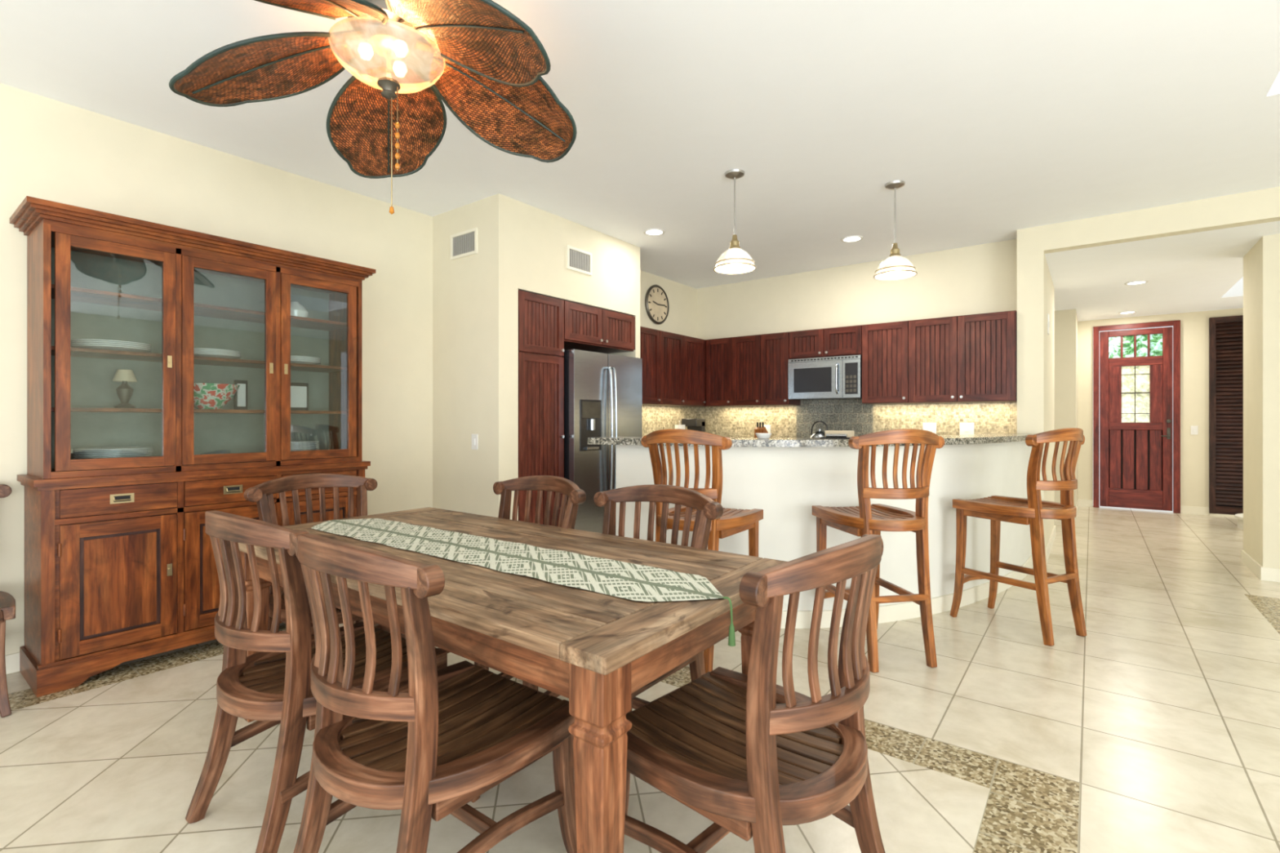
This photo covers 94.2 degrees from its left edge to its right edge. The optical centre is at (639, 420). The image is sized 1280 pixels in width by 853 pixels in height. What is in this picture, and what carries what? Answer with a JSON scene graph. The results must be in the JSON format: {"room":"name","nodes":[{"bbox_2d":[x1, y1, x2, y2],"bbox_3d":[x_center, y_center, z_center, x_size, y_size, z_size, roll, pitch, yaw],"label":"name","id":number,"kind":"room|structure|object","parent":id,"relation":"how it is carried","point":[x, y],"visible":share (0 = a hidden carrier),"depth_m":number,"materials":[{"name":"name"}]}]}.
{"room":"dining room","nodes":[
{"label":"dining room","id":0,"kind":"room"},
{"bbox_2d":[0,83,432,655],"bbox_3d":[-3.469,-0.200,2.501,0.150,2.860,5.790,0,0,37],"label":"wall","id":1,"kind":"structure","parent":0,"point":[51,149],"depth_m":3.59,"materials":[{"name":"paint"}]},
{"bbox_2d":[4,652,19,674],"bbox_3d":[-3.086,1.185,2.211,0.810,0.090,5.790,0,0,37],"label":"baseboard","id":2,"kind":"structure","parent":1,"relation":"attached to","point":[12,660],"depth_m":2.90,"materials":[{"name":"paint"}]},
{"bbox_2d":[432,193,518,520],"bbox_3d":[-1.341,-0.200,4.634,0.960,2.860,0.180,0,0,37],"label":"wall","id":3,"kind":"structure","parent":0,"point":[475,297],"depth_m":4.43,"materials":[{"name":"paint"}]},
{"bbox_2d":[450,226,477,260],"bbox_3d":[-1.336,-1.335,4.509,0.320,0.190,0.012,0,0,37],"label":"air vent","id":4,"kind":"object","parent":3,"relation":"in","point":[464,243],"visible":1,"depth_m":4.50,"materials":[{"name":"metal"}]},
{"bbox_2d":[471,434,478,449],"bbox_3d":[-1.232,0.160,4.430,0.070,0.116,0.013,0,0,37],"label":"light switch","id":5,"kind":"object","parent":3,"relation":"attached to","point":[474,437],"visible":1,"depth_m":4.42,"materials":[{"name":"white plastic"}]},
{"bbox_2d":[518,200,635,315],"bbox_3d":[-0.855,-1.305,5.275,0.960,0.650,1.430,0,0,37],"label":"wall","id":6,"kind":"structure","parent":0,"point":[544,237],"depth_m":4.87,"materials":[{"name":"paint"}]},
{"bbox_2d":[566,244,592,275],"bbox_3d":[-0.501,-1.325,4.937,0.012,0.190,0.300,0,0,37],"label":"air vent","id":7,"kind":"object","parent":6,"relation":"in","point":[580,260],"visible":1,"depth_m":4.93,"materials":[{"name":"metal"}]},
{"bbox_2d":[608,245,639,358],"bbox_3d":[-0.401,-0.200,5.872,0.960,2.860,0.070,0,0,37],"label":"wall","id":8,"kind":"structure","parent":0,"point":[635,353],"depth_m":5.58,"materials":[{"name":"paint"}]},
{"bbox_2d":[0,0,1279,288],"bbox_3d":[1.293,-1.855,1.166,9.350,0.450,9.420,0,0,37],"label":"ceiling","id":9,"kind":"structure","parent":0,"point":[997,118],"depth_m":3.09,"materials":[{"name":"paint"}]},
{"bbox_2d":[168,0,576,214],"bbox_3d":[-0.862,-1.177,2.075,1.320,0.904,1.302,0,0,37],"label":"ceiling fan","id":10,"kind":"object","parent":9,"relation":"attached to","point":[404,59],"depth_m":2.10,"materials":[{"name":"brown wicker"}]},
{"bbox_2d":[643,228,665,235],"bbox_3d":[0.124,-1.625,5.141,0.190,0.007,0.190,0,0,37],"label":"recessed light","id":11,"kind":"object","parent":9,"relation":"in","point":[651,232],"visible":1,"depth_m":5.14,"materials":[{"name":"white plastic"}]},
{"bbox_2d":[713,168,755,274],"bbox_3d":[0.624,-1.313,3.920,0.276,0.632,0.276,0,0,37],"label":"pendant light","id":12,"kind":"object","parent":9,"relation":"hanging from","point":[735,260],"visible":1,"depth_m":3.89,"materials":[{"name":"white glass"}]},
{"bbox_2d":[840,235,862,242],"bbox_3d":[1.901,-1.625,5.336,0.190,0.007,0.190,0,0,37],"label":"recessed light","id":13,"kind":"object","parent":9,"relation":"in","point":[854,238],"visible":1,"depth_m":5.33,"materials":[{"name":"white plastic"}]},
{"bbox_2d":[873,180,916,280],"bbox_3d":[1.758,-1.313,4.102,0.276,0.632,0.276,0,0,37],"label":"pendant light","id":14,"kind":"object","parent":9,"relation":"hanging from","point":[895,267],"visible":1,"depth_m":4.07,"materials":[{"name":"white glass"}]},
{"bbox_2d":[1118,311,1137,314],"bbox_3d":[6.404,-1.415,7.819,0.190,0.007,0.190,0,0,37],"label":"recessed light","id":15,"kind":"object","parent":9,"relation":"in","point":[1126,312],"visible":1,"depth_m":7.80,"materials":[{"name":"white plastic"}]},
{"bbox_2d":[1124,280,1148,284],"bbox_3d":[5.110,-1.415,6.127,0.190,0.007,0.190,0,0,37],"label":"recessed light","id":16,"kind":"object","parent":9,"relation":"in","point":[1135,282],"visible":1,"depth_m":6.12,"materials":[{"name":"white plastic"}]},
{"bbox_2d":[0,506,1279,852],"bbox_3d":[2.617,1.280,2.910,9.350,0.100,13.800,0,0,37],"label":"floor","id":17,"kind":"structure","parent":0,"point":[1156,729],"depth_m":2.28,"materials":[{"name":"tile"}]},
{"bbox_2d":[0,484,15,717],"bbox_3d":[-3.009,0.750,2.466,0.612,0.972,0.604,0,0,37],"label":"dining chair","id":18,"kind":"object","parent":17,"relation":"on","point":[7,602],"visible":1,"depth_m":2.48,"materials":[{"name":"brown wood"}]},
{"bbox_2d":[9,195,375,697],"bbox_3d":[-2.386,0.125,3.374,0.480,2.210,1.590,0,0,37],"label":"china hutch","id":19,"kind":"object","parent":17,"relation":"on","point":[120,565],"visible":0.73,"depth_m":3.09,"materials":[{"name":"brown wood"}]},
{"bbox_2d":[70,338,151,352],"bbox_3d":[-2.693,-0.370,3.036,0.310,0.048,0.310,0,0,37],"label":"plate stack","id":20,"kind":"object","parent":19,"relation":"in","point":[108,344],"visible":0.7,"depth_m":2.93,"materials":[{"name":"ceramic"}]},
{"bbox_2d":[72,446,153,469],"bbox_3d":[-2.687,0.193,3.043,0.310,0.102,0.310,0,0,37],"label":"plate stack","id":21,"kind":"object","parent":19,"relation":"in","point":[126,451],"visible":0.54,"depth_m":2.96,"materials":[{"name":"ceramic"}]},
{"bbox_2d":[111,369,137,408],"bbox_3d":[-2.662,-0.161,3.075,0.100,0.200,0.100,0,0,37],"label":"table lamp","id":22,"kind":"object","parent":19,"relation":"in","point":[124,392],"visible":0.93,"depth_m":3.05,"materials":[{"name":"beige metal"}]},
{"bbox_2d":[193,382,239,409],"bbox_3d":[-2.421,-0.131,3.344,0.290,0.140,0.290,0,0,37],"label":"serving bowl","id":23,"kind":"object","parent":19,"relation":"in","point":[206,396],"visible":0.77,"depth_m":3.28,"materials":[{"name":"multicoloured ceramic"}]},
{"bbox_2d":[193,347,240,359],"bbox_3d":[-2.433,-0.370,3.378,0.280,0.048,0.280,0,0,37],"label":"plate stack","id":24,"kind":"object","parent":19,"relation":"in","point":[211,353],"visible":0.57,"depth_m":3.29,"materials":[{"name":"ceramic"}]},
{"bbox_2d":[233,379,247,409],"bbox_3d":[-2.391,-0.151,3.566,0.019,0.180,0.070,0,0,37],"label":"framed picture","id":25,"kind":"object","parent":19,"relation":"in","point":[240,397],"visible":0.86,"depth_m":3.56,"materials":[{"name":"black plastic"}]},
{"bbox_2d":[290,382,308,410],"bbox_3d":[-2.224,-0.151,3.785,0.019,0.180,0.220,0,0,37],"label":"framed picture","id":26,"kind":"object","parent":19,"relation":"in","point":[299,391],"visible":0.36,"depth_m":3.82,"materials":[{"name":"black plastic"}]},
{"bbox_2d":[290,301,308,317],"bbox_3d":[-2.159,-0.687,3.723,0.150,0.112,0.150,0,0,37],"label":"covered dish","id":27,"kind":"object","parent":19,"relation":"in","point":[297,309],"visible":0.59,"depth_m":3.68,"materials":[{"name":"ceramic"}]},
{"bbox_2d":[286,440,319,460],"bbox_3d":[-2.167,0.189,3.728,0.280,0.111,0.280,0,0,37],"label":"plate stack","id":28,"kind":"object","parent":19,"relation":"in","point":[295,445],"visible":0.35,"depth_m":3.66,"materials":[{"name":"ceramic"}]},
{"bbox_2d":[290,355,320,364],"bbox_3d":[-2.155,-0.370,3.744,0.260,0.048,0.260,0,0,37],"label":"plate stack","id":29,"kind":"object","parent":19,"relation":"in","point":[294,359],"visible":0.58,"depth_m":3.67,"materials":[{"name":"ceramic"}]},
{"bbox_2d":[185,511,447,852],"bbox_3d":[-1.026,0.750,1.937,0.604,0.972,0.612,0,0,35],"label":"dining chair","id":30,"kind":"object","parent":17,"relation":"on","point":[270,686],"visible":0.78,"depth_m":1.67,"materials":[{"name":"brown wood"}]},
{"bbox_2d":[243,473,405,638],"bbox_3d":[-1.403,0.750,2.754,0.612,0.972,0.604,0,0,37],"label":"dining chair","id":31,"kind":"object","parent":17,"relation":"on","point":[261,494],"visible":0.27,"depth_m":2.88,"materials":[{"name":"brown wood"}]},
{"bbox_2d":[293,533,577,852],"bbox_3d":[-0.530,0.750,1.560,0.604,0.972,0.612,0,0,37],"label":"dining chair","id":32,"kind":"object","parent":17,"relation":"on","point":[427,745],"visible":1,"depth_m":1.36,"materials":[{"name":"brown wood"}]},
{"bbox_2d":[438,475,586,679],"bbox_3d":[-0.610,0.750,2.601,0.604,0.972,0.612,0,0,39],"label":"dining chair","id":33,"kind":"object","parent":17,"relation":"on","point":[567,516],"visible":0.19,"depth_m":2.82,"materials":[{"name":"brown wood"}]},
{"bbox_2d":[238,506,786,852],"bbox_3d":[-0.605,0.850,2.201,2.095,0.760,0.985,0,0,37],"label":"dining table","id":34,"kind":"object","parent":17,"relation":"on","point":[593,650],"visible":0.56,"depth_m":1.49,"materials":[{"name":"brown wood"}]},
{"bbox_2d":[311,518,735,646],"bbox_3d":[-0.598,0.524,2.162,2.094,0.124,0.322,0,0,36],"label":"table runner","id":35,"kind":"object","parent":34,"relation":"on","point":[635,582],"visible":1,"depth_m":1.95,"materials":[{"name":"fabric"}]},
{"bbox_2d":[518,289,635,526],"bbox_3d":[-0.757,0.128,5.201,0.765,2.205,1.420,0,0,37],"label":"pantry cabinet","id":36,"kind":"object","parent":17,"relation":"on","point":[548,326],"visible":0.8,"depth_m":4.67,"materials":[{"name":"brown wood"}]},
{"bbox_2d":[562,349,642,535],"bbox_3d":[-0.522,0.330,5.327,0.826,1.800,0.905,0,0,37],"label":"refrigerator","id":37,"kind":"object","parent":17,"relation":"on","point":[603,392],"visible":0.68,"depth_m":4.97,"materials":[{"name":"silver metal"}]},
{"bbox_2d":[522,484,723,814],"bbox_3d":[-0.070,0.750,2.191,0.604,0.972,0.612,0,0,37],"label":"dining chair","id":38,"kind":"object","parent":17,"relation":"on","point":[708,510],"visible":0.28,"depth_m":2.37,"materials":[{"name":"brown wood"}]},
{"bbox_2d":[640,428,763,673],"bbox_3d":[0.350,0.637,3.188,0.514,1.191,0.629,0,0,35],"label":"bar stool","id":39,"kind":"object","parent":17,"relation":"on","point":[734,521],"visible":0.53,"depth_m":2.95,"materials":[{"name":"brown wood"}]},
{"bbox_2d":[624,534,884,852],"bbox_3d":[0.270,0.750,1.509,0.612,0.972,0.604,0,0,44],"label":"dining chair","id":40,"kind":"object","parent":17,"relation":"on","point":[754,756],"visible":0.91,"depth_m":1.30,"materials":[{"name":"brown wood"}]},
{"bbox_2d":[587,433,1035,628],"bbox_3d":[1.581,0.671,4.178,3.856,1.117,1.124,0,0,-17],"label":"breakfast bar","id":41,"kind":"object","parent":17,"relation":"on","point":[783,477],"visible":0.52,"depth_m":3.67,"materials":[{"name":"paint"}]},
{"bbox_2d":[755,433,771,438],"bbox_3d":[0.765,0.096,3.688,0.100,0.032,0.100,0,0,37],"label":"dish","id":42,"kind":"object","parent":41,"relation":"on","point":[758,435],"visible":0.96,"depth_m":3.65,"materials":[{"name":"ceramic"}]},
{"bbox_2d":[819,430,854,438],"bbox_3d":[1.246,0.088,3.725,0.200,0.047,0.120,0,0,37],"label":"tray","id":43,"kind":"object","parent":41,"relation":"on","point":[828,433],"visible":0.86,"depth_m":3.70,"materials":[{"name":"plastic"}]},
{"bbox_2d":[812,428,944,672],"bbox_3d":[1.251,0.637,3.202,0.514,1.191,0.629,0,0,-11],"label":"bar stool","id":44,"kind":"object","parent":17,"relation":"on","point":[866,518],"visible":0.91,"depth_m":2.97,"materials":[{"name":"brown wood"}]},
{"bbox_2d":[950,427,1086,646],"bbox_3d":[2.260,0.637,3.563,0.514,1.191,0.629,0,0,-27],"label":"bar stool","id":45,"kind":"object","parent":17,"relation":"on","point":[1031,511],"visible":1,"depth_m":3.39,"materials":[{"name":"brown wood"}]},
{"bbox_2d":[1017,225,1046,554],"bbox_3d":[3.424,-0.200,5.197,0.190,2.860,0.420,0,0,37],"label":"wall","id":46,"kind":"structure","parent":17,"relation":"on","point":[1031,258],"depth_m":5.03,"materials":[{"name":"beige paint"}]},
{"bbox_2d":[1235,513,1243,529],"bbox_3d":[7.168,1.160,6.549,0.880,0.140,0.880,0,0,37],"label":"baseboard","id":47,"kind":"structure","parent":17,"relation":"on","point":[1239,516],"depth_m":6.75,"materials":[{"name":"paint"}]},
{"bbox_3d":[1.847,0.775,6.093,3.365,0.910,0.630,0,0,37],"label":"base cabinet","id":48,"kind":"object","parent":17,"relation":"on","visible":0},
{"bbox_2d":[681,418,705,431],"bbox_3d":[0.613,0.149,6.861,0.200,0.339,0.210,0,0,37],"label":"coffee maker","id":49,"kind":"object","parent":48,"relation":"on","point":[699,424],"visible":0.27,"depth_m":6.81,"materials":[{"name":"black plastic"}]},
{"bbox_2d":[754,422,768,437],"bbox_3d":[1.348,0.170,6.614,0.110,0.299,0.126,0,0,37],"label":"knife block","id":50,"kind":"object","parent":48,"relation":"on","point":[760,429],"visible":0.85,"depth_m":6.58,"materials":[{"name":"brown wood"}]},
{"bbox_2d":[809,420,828,437],"bbox_3d":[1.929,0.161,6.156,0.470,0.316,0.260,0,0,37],"label":"kettle","id":51,"kind":"object","parent":48,"relation":"on","point":[820,433],"visible":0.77,"depth_m":6.14,"materials":[{"name":"silver metal"}]},
{"bbox_2d":[642,399,1017,437],"bbox_3d":[1.500,-0.161,5.627,3.384,0.958,1.819,0,0,37],"label":"backsplash","id":52,"kind":"structure","parent":48,"relation":"on","point":[839,415],"depth_m":6.30,"materials":[{"name":"tile"}]},
{"bbox_2d":[764,425,770,433],"bbox_3d":[1.446,0.110,6.785,0.090,0.116,0.013,0,0,37],"label":"light switch","id":53,"kind":"object","parent":52,"relation":"attached to","point":[767,427],"visible":0.41,"depth_m":6.77,"materials":[{"name":"white plastic"}]},
{"bbox_2d":[922,422,936,434],"bbox_3d":[2.800,0.080,5.757,0.120,0.116,0.013,0,0,37],"label":"light switch","id":54,"kind":"object","parent":52,"relation":"attached to","point":[931,427],"visible":0.68,"depth_m":5.75,"materials":[{"name":"white plastic"}]},
{"bbox_2d":[960,422,973,435],"bbox_3d":[3.055,0.080,5.563,0.120,0.116,0.013,0,0,37],"label":"light switch","id":55,"kind":"object","parent":52,"relation":"attached to","point":[965,428],"visible":0.84,"depth_m":5.56,"materials":[{"name":"white plastic"}]},
{"bbox_3d":[0.217,0.775,6.199,0.640,0.910,1.178,0,0,37],"label":"base cabinet","id":56,"kind":"object","parent":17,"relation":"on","visible":0},
{"bbox_2d":[675,420,684,429],"bbox_3d":[0.442,0.159,6.570,0.150,0.320,0.150,0,0,37],"label":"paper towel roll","id":57,"kind":"object","parent":56,"relation":"on","point":[677,426],"visible":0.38,"depth_m":6.52,"materials":[{"name":"white paper"}]},
{"bbox_2d":[640,270,696,407],"bbox_3d":[0.106,-0.200,6.755,0.200,2.860,1.950,0,0,37],"label":"wall","id":58,"kind":"structure","parent":0,"point":[681,319],"depth_m":6.99,"materials":[{"name":"paint"}]},
{"bbox_2d":[644,284,669,324],"bbox_3d":[0.197,-1.300,6.680,0.034,0.440,0.440,0,0,37],"label":"round wall clock","id":59,"kind":"object","parent":58,"relation":"attached to","point":[656,301],"visible":1,"depth_m":6.66,"materials":[{"name":"brown metal"}]},
{"bbox_2d":[696,239,1017,407],"bbox_3d":[2.089,-0.200,6.399,3.390,2.860,0.120,0,0,37],"label":"wall","id":60,"kind":"structure","parent":0,"point":[982,278],"depth_m":6.16,"materials":[{"name":"beige paint"}]},
{"bbox_2d":[640,310,1017,407],"bbox_3d":[1.499,-0.552,5.622,3.380,0.775,1.820,0,0,37],"label":"upper cabinet","id":61,"kind":"object","parent":60,"relation":"attached to","point":[971,357],"visible":0.98,"depth_m":5.82,"materials":[{"name":"brown wood"}]},
{"bbox_2d":[788,355,862,399],"bbox_3d":[1.948,-0.431,6.170,0.746,0.422,0.375,0,0,37],"label":"microwave","id":62,"kind":"object","parent":61,"relation":"attached to","point":[840,377],"visible":1,"depth_m":6.04,"materials":[{"name":"silver metal"}]},
{"bbox_2d":[1046,262,1054,546],"bbox_3d":[3.996,-0.095,5.893,0.120,2.650,1.380,0,0,37],"label":"wall","id":63,"kind":"structure","parent":0,"point":[1050,286],"depth_m":5.76,"materials":[{"name":"paint"}]},
{"bbox_2d":[1047,313,1049,334],"bbox_3d":[3.741,-0.880,5.447,0.013,0.180,0.120,0,0,37],"label":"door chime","id":64,"kind":"object","parent":63,"relation":"attached to","point":[1048,322],"visible":1,"depth_m":5.40,"materials":[{"name":"white plastic"}]},
{"bbox_2d":[1044,498,1208,563],"bbox_3d":[4.647,1.180,7.399,4.848,0.100,2.580,0,0,-35],"label":"baseboard","id":65,"kind":"structure","parent":63,"relation":"attached to","point":[1084,503],"depth_m":7.77,"materials":[{"name":"paint"}]},
{"bbox_2d":[1054,309,1077,506],"bbox_3d":[5.106,-0.095,8.679,2.040,2.650,1.200,0,0,37],"label":"wall","id":66,"kind":"structure","parent":0,"point":[1065,321],"depth_m":7.66,"materials":[{"name":"paint"}]},
{"bbox_2d":[1077,320,1093,500],"bbox_3d":[6.412,-0.095,8.567,0.175,2.650,0.200,0,0,37],"label":"wall","id":67,"kind":"structure","parent":0,"point":[1085,328],"depth_m":8.49,"materials":[{"name":"paint"}]},
{"bbox_2d":[1043,186,1279,253],"bbox_3d":[5.528,-1.525,3.412,5.320,0.210,0.120,0,0,37],"label":"beam","id":68,"kind":"structure","parent":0,"point":[1261,206],"depth_m":4.51,"materials":[{"name":"paint"}]},
{"bbox_2d":[1044,220,1279,321],"bbox_3d":[6.230,-1.700,5.892,7.200,0.560,4.680,0,0,37],"label":"ceiling","id":69,"kind":"structure","parent":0,"point":[1199,271],"depth_m":5.77,"materials":[{"name":"white paint"}]},
{"bbox_2d":[1093,307,1243,326],"bbox_3d":[7.172,-1.375,7.989,1.735,0.090,0.200,0,0,37],"label":"wall","id":70,"kind":"structure","parent":0,"point":[1172,317],"depth_m":8.03,"materials":[{"name":"paint"}]},
{"bbox_2d":[1180,311,1208,507],"bbox_3d":[7.324,-0.095,7.874,0.275,2.650,0.200,0,0,37],"label":"wall","id":71,"kind":"structure","parent":0,"point":[1194,326],"depth_m":7.79,"materials":[{"name":"paint"}]},
{"bbox_2d":[1093,320,1180,513],"bbox_3d":[6.793,-0.048,8.164,0.916,2.555,0.120,0,0,37],"label":"door","id":72,"kind":"structure","parent":71,"relation":"in","point":[1136,372],"depth_m":8.16,"materials":[{"name":"brown wood"}]},
{"bbox_2d":[1191,426,1197,435],"bbox_3d":[7.257,0.130,7.791,0.070,0.116,0.013,0,0,37],"label":"light switch","id":73,"kind":"object","parent":71,"relation":"attached to","point":[1193,428],"visible":1,"depth_m":7.79,"materials":[{"name":"white plastic"}]},
{"bbox_2d":[1208,315,1243,517],"bbox_3d":[7.597,-0.048,7.560,0.536,2.555,0.110,0,0,37],"label":"door","id":74,"kind":"structure","parent":71,"relation":"in","point":[1225,333],"depth_m":7.61,"materials":[{"name":"brown wood"}]},
{"bbox_2d":[1243,233,1279,568],"bbox_3d":[6.596,-0.095,3.687,3.950,2.650,0.750,0,0,37],"label":"wall","id":75,"kind":"structure","parent":0,"point":[1261,264],"depth_m":4.64,"materials":[{"name":"paint"}]},
{"bbox_2d":[1240,550,1279,582],"bbox_3d":[6.587,1.180,3.686,3.963,0.100,0.763,0,0,37],"label":"baseboard","id":76,"kind":"structure","parent":75,"relation":"attached to","point":[1267,574],"depth_m":4.60,"materials":[{"name":"paint"}]}
]}

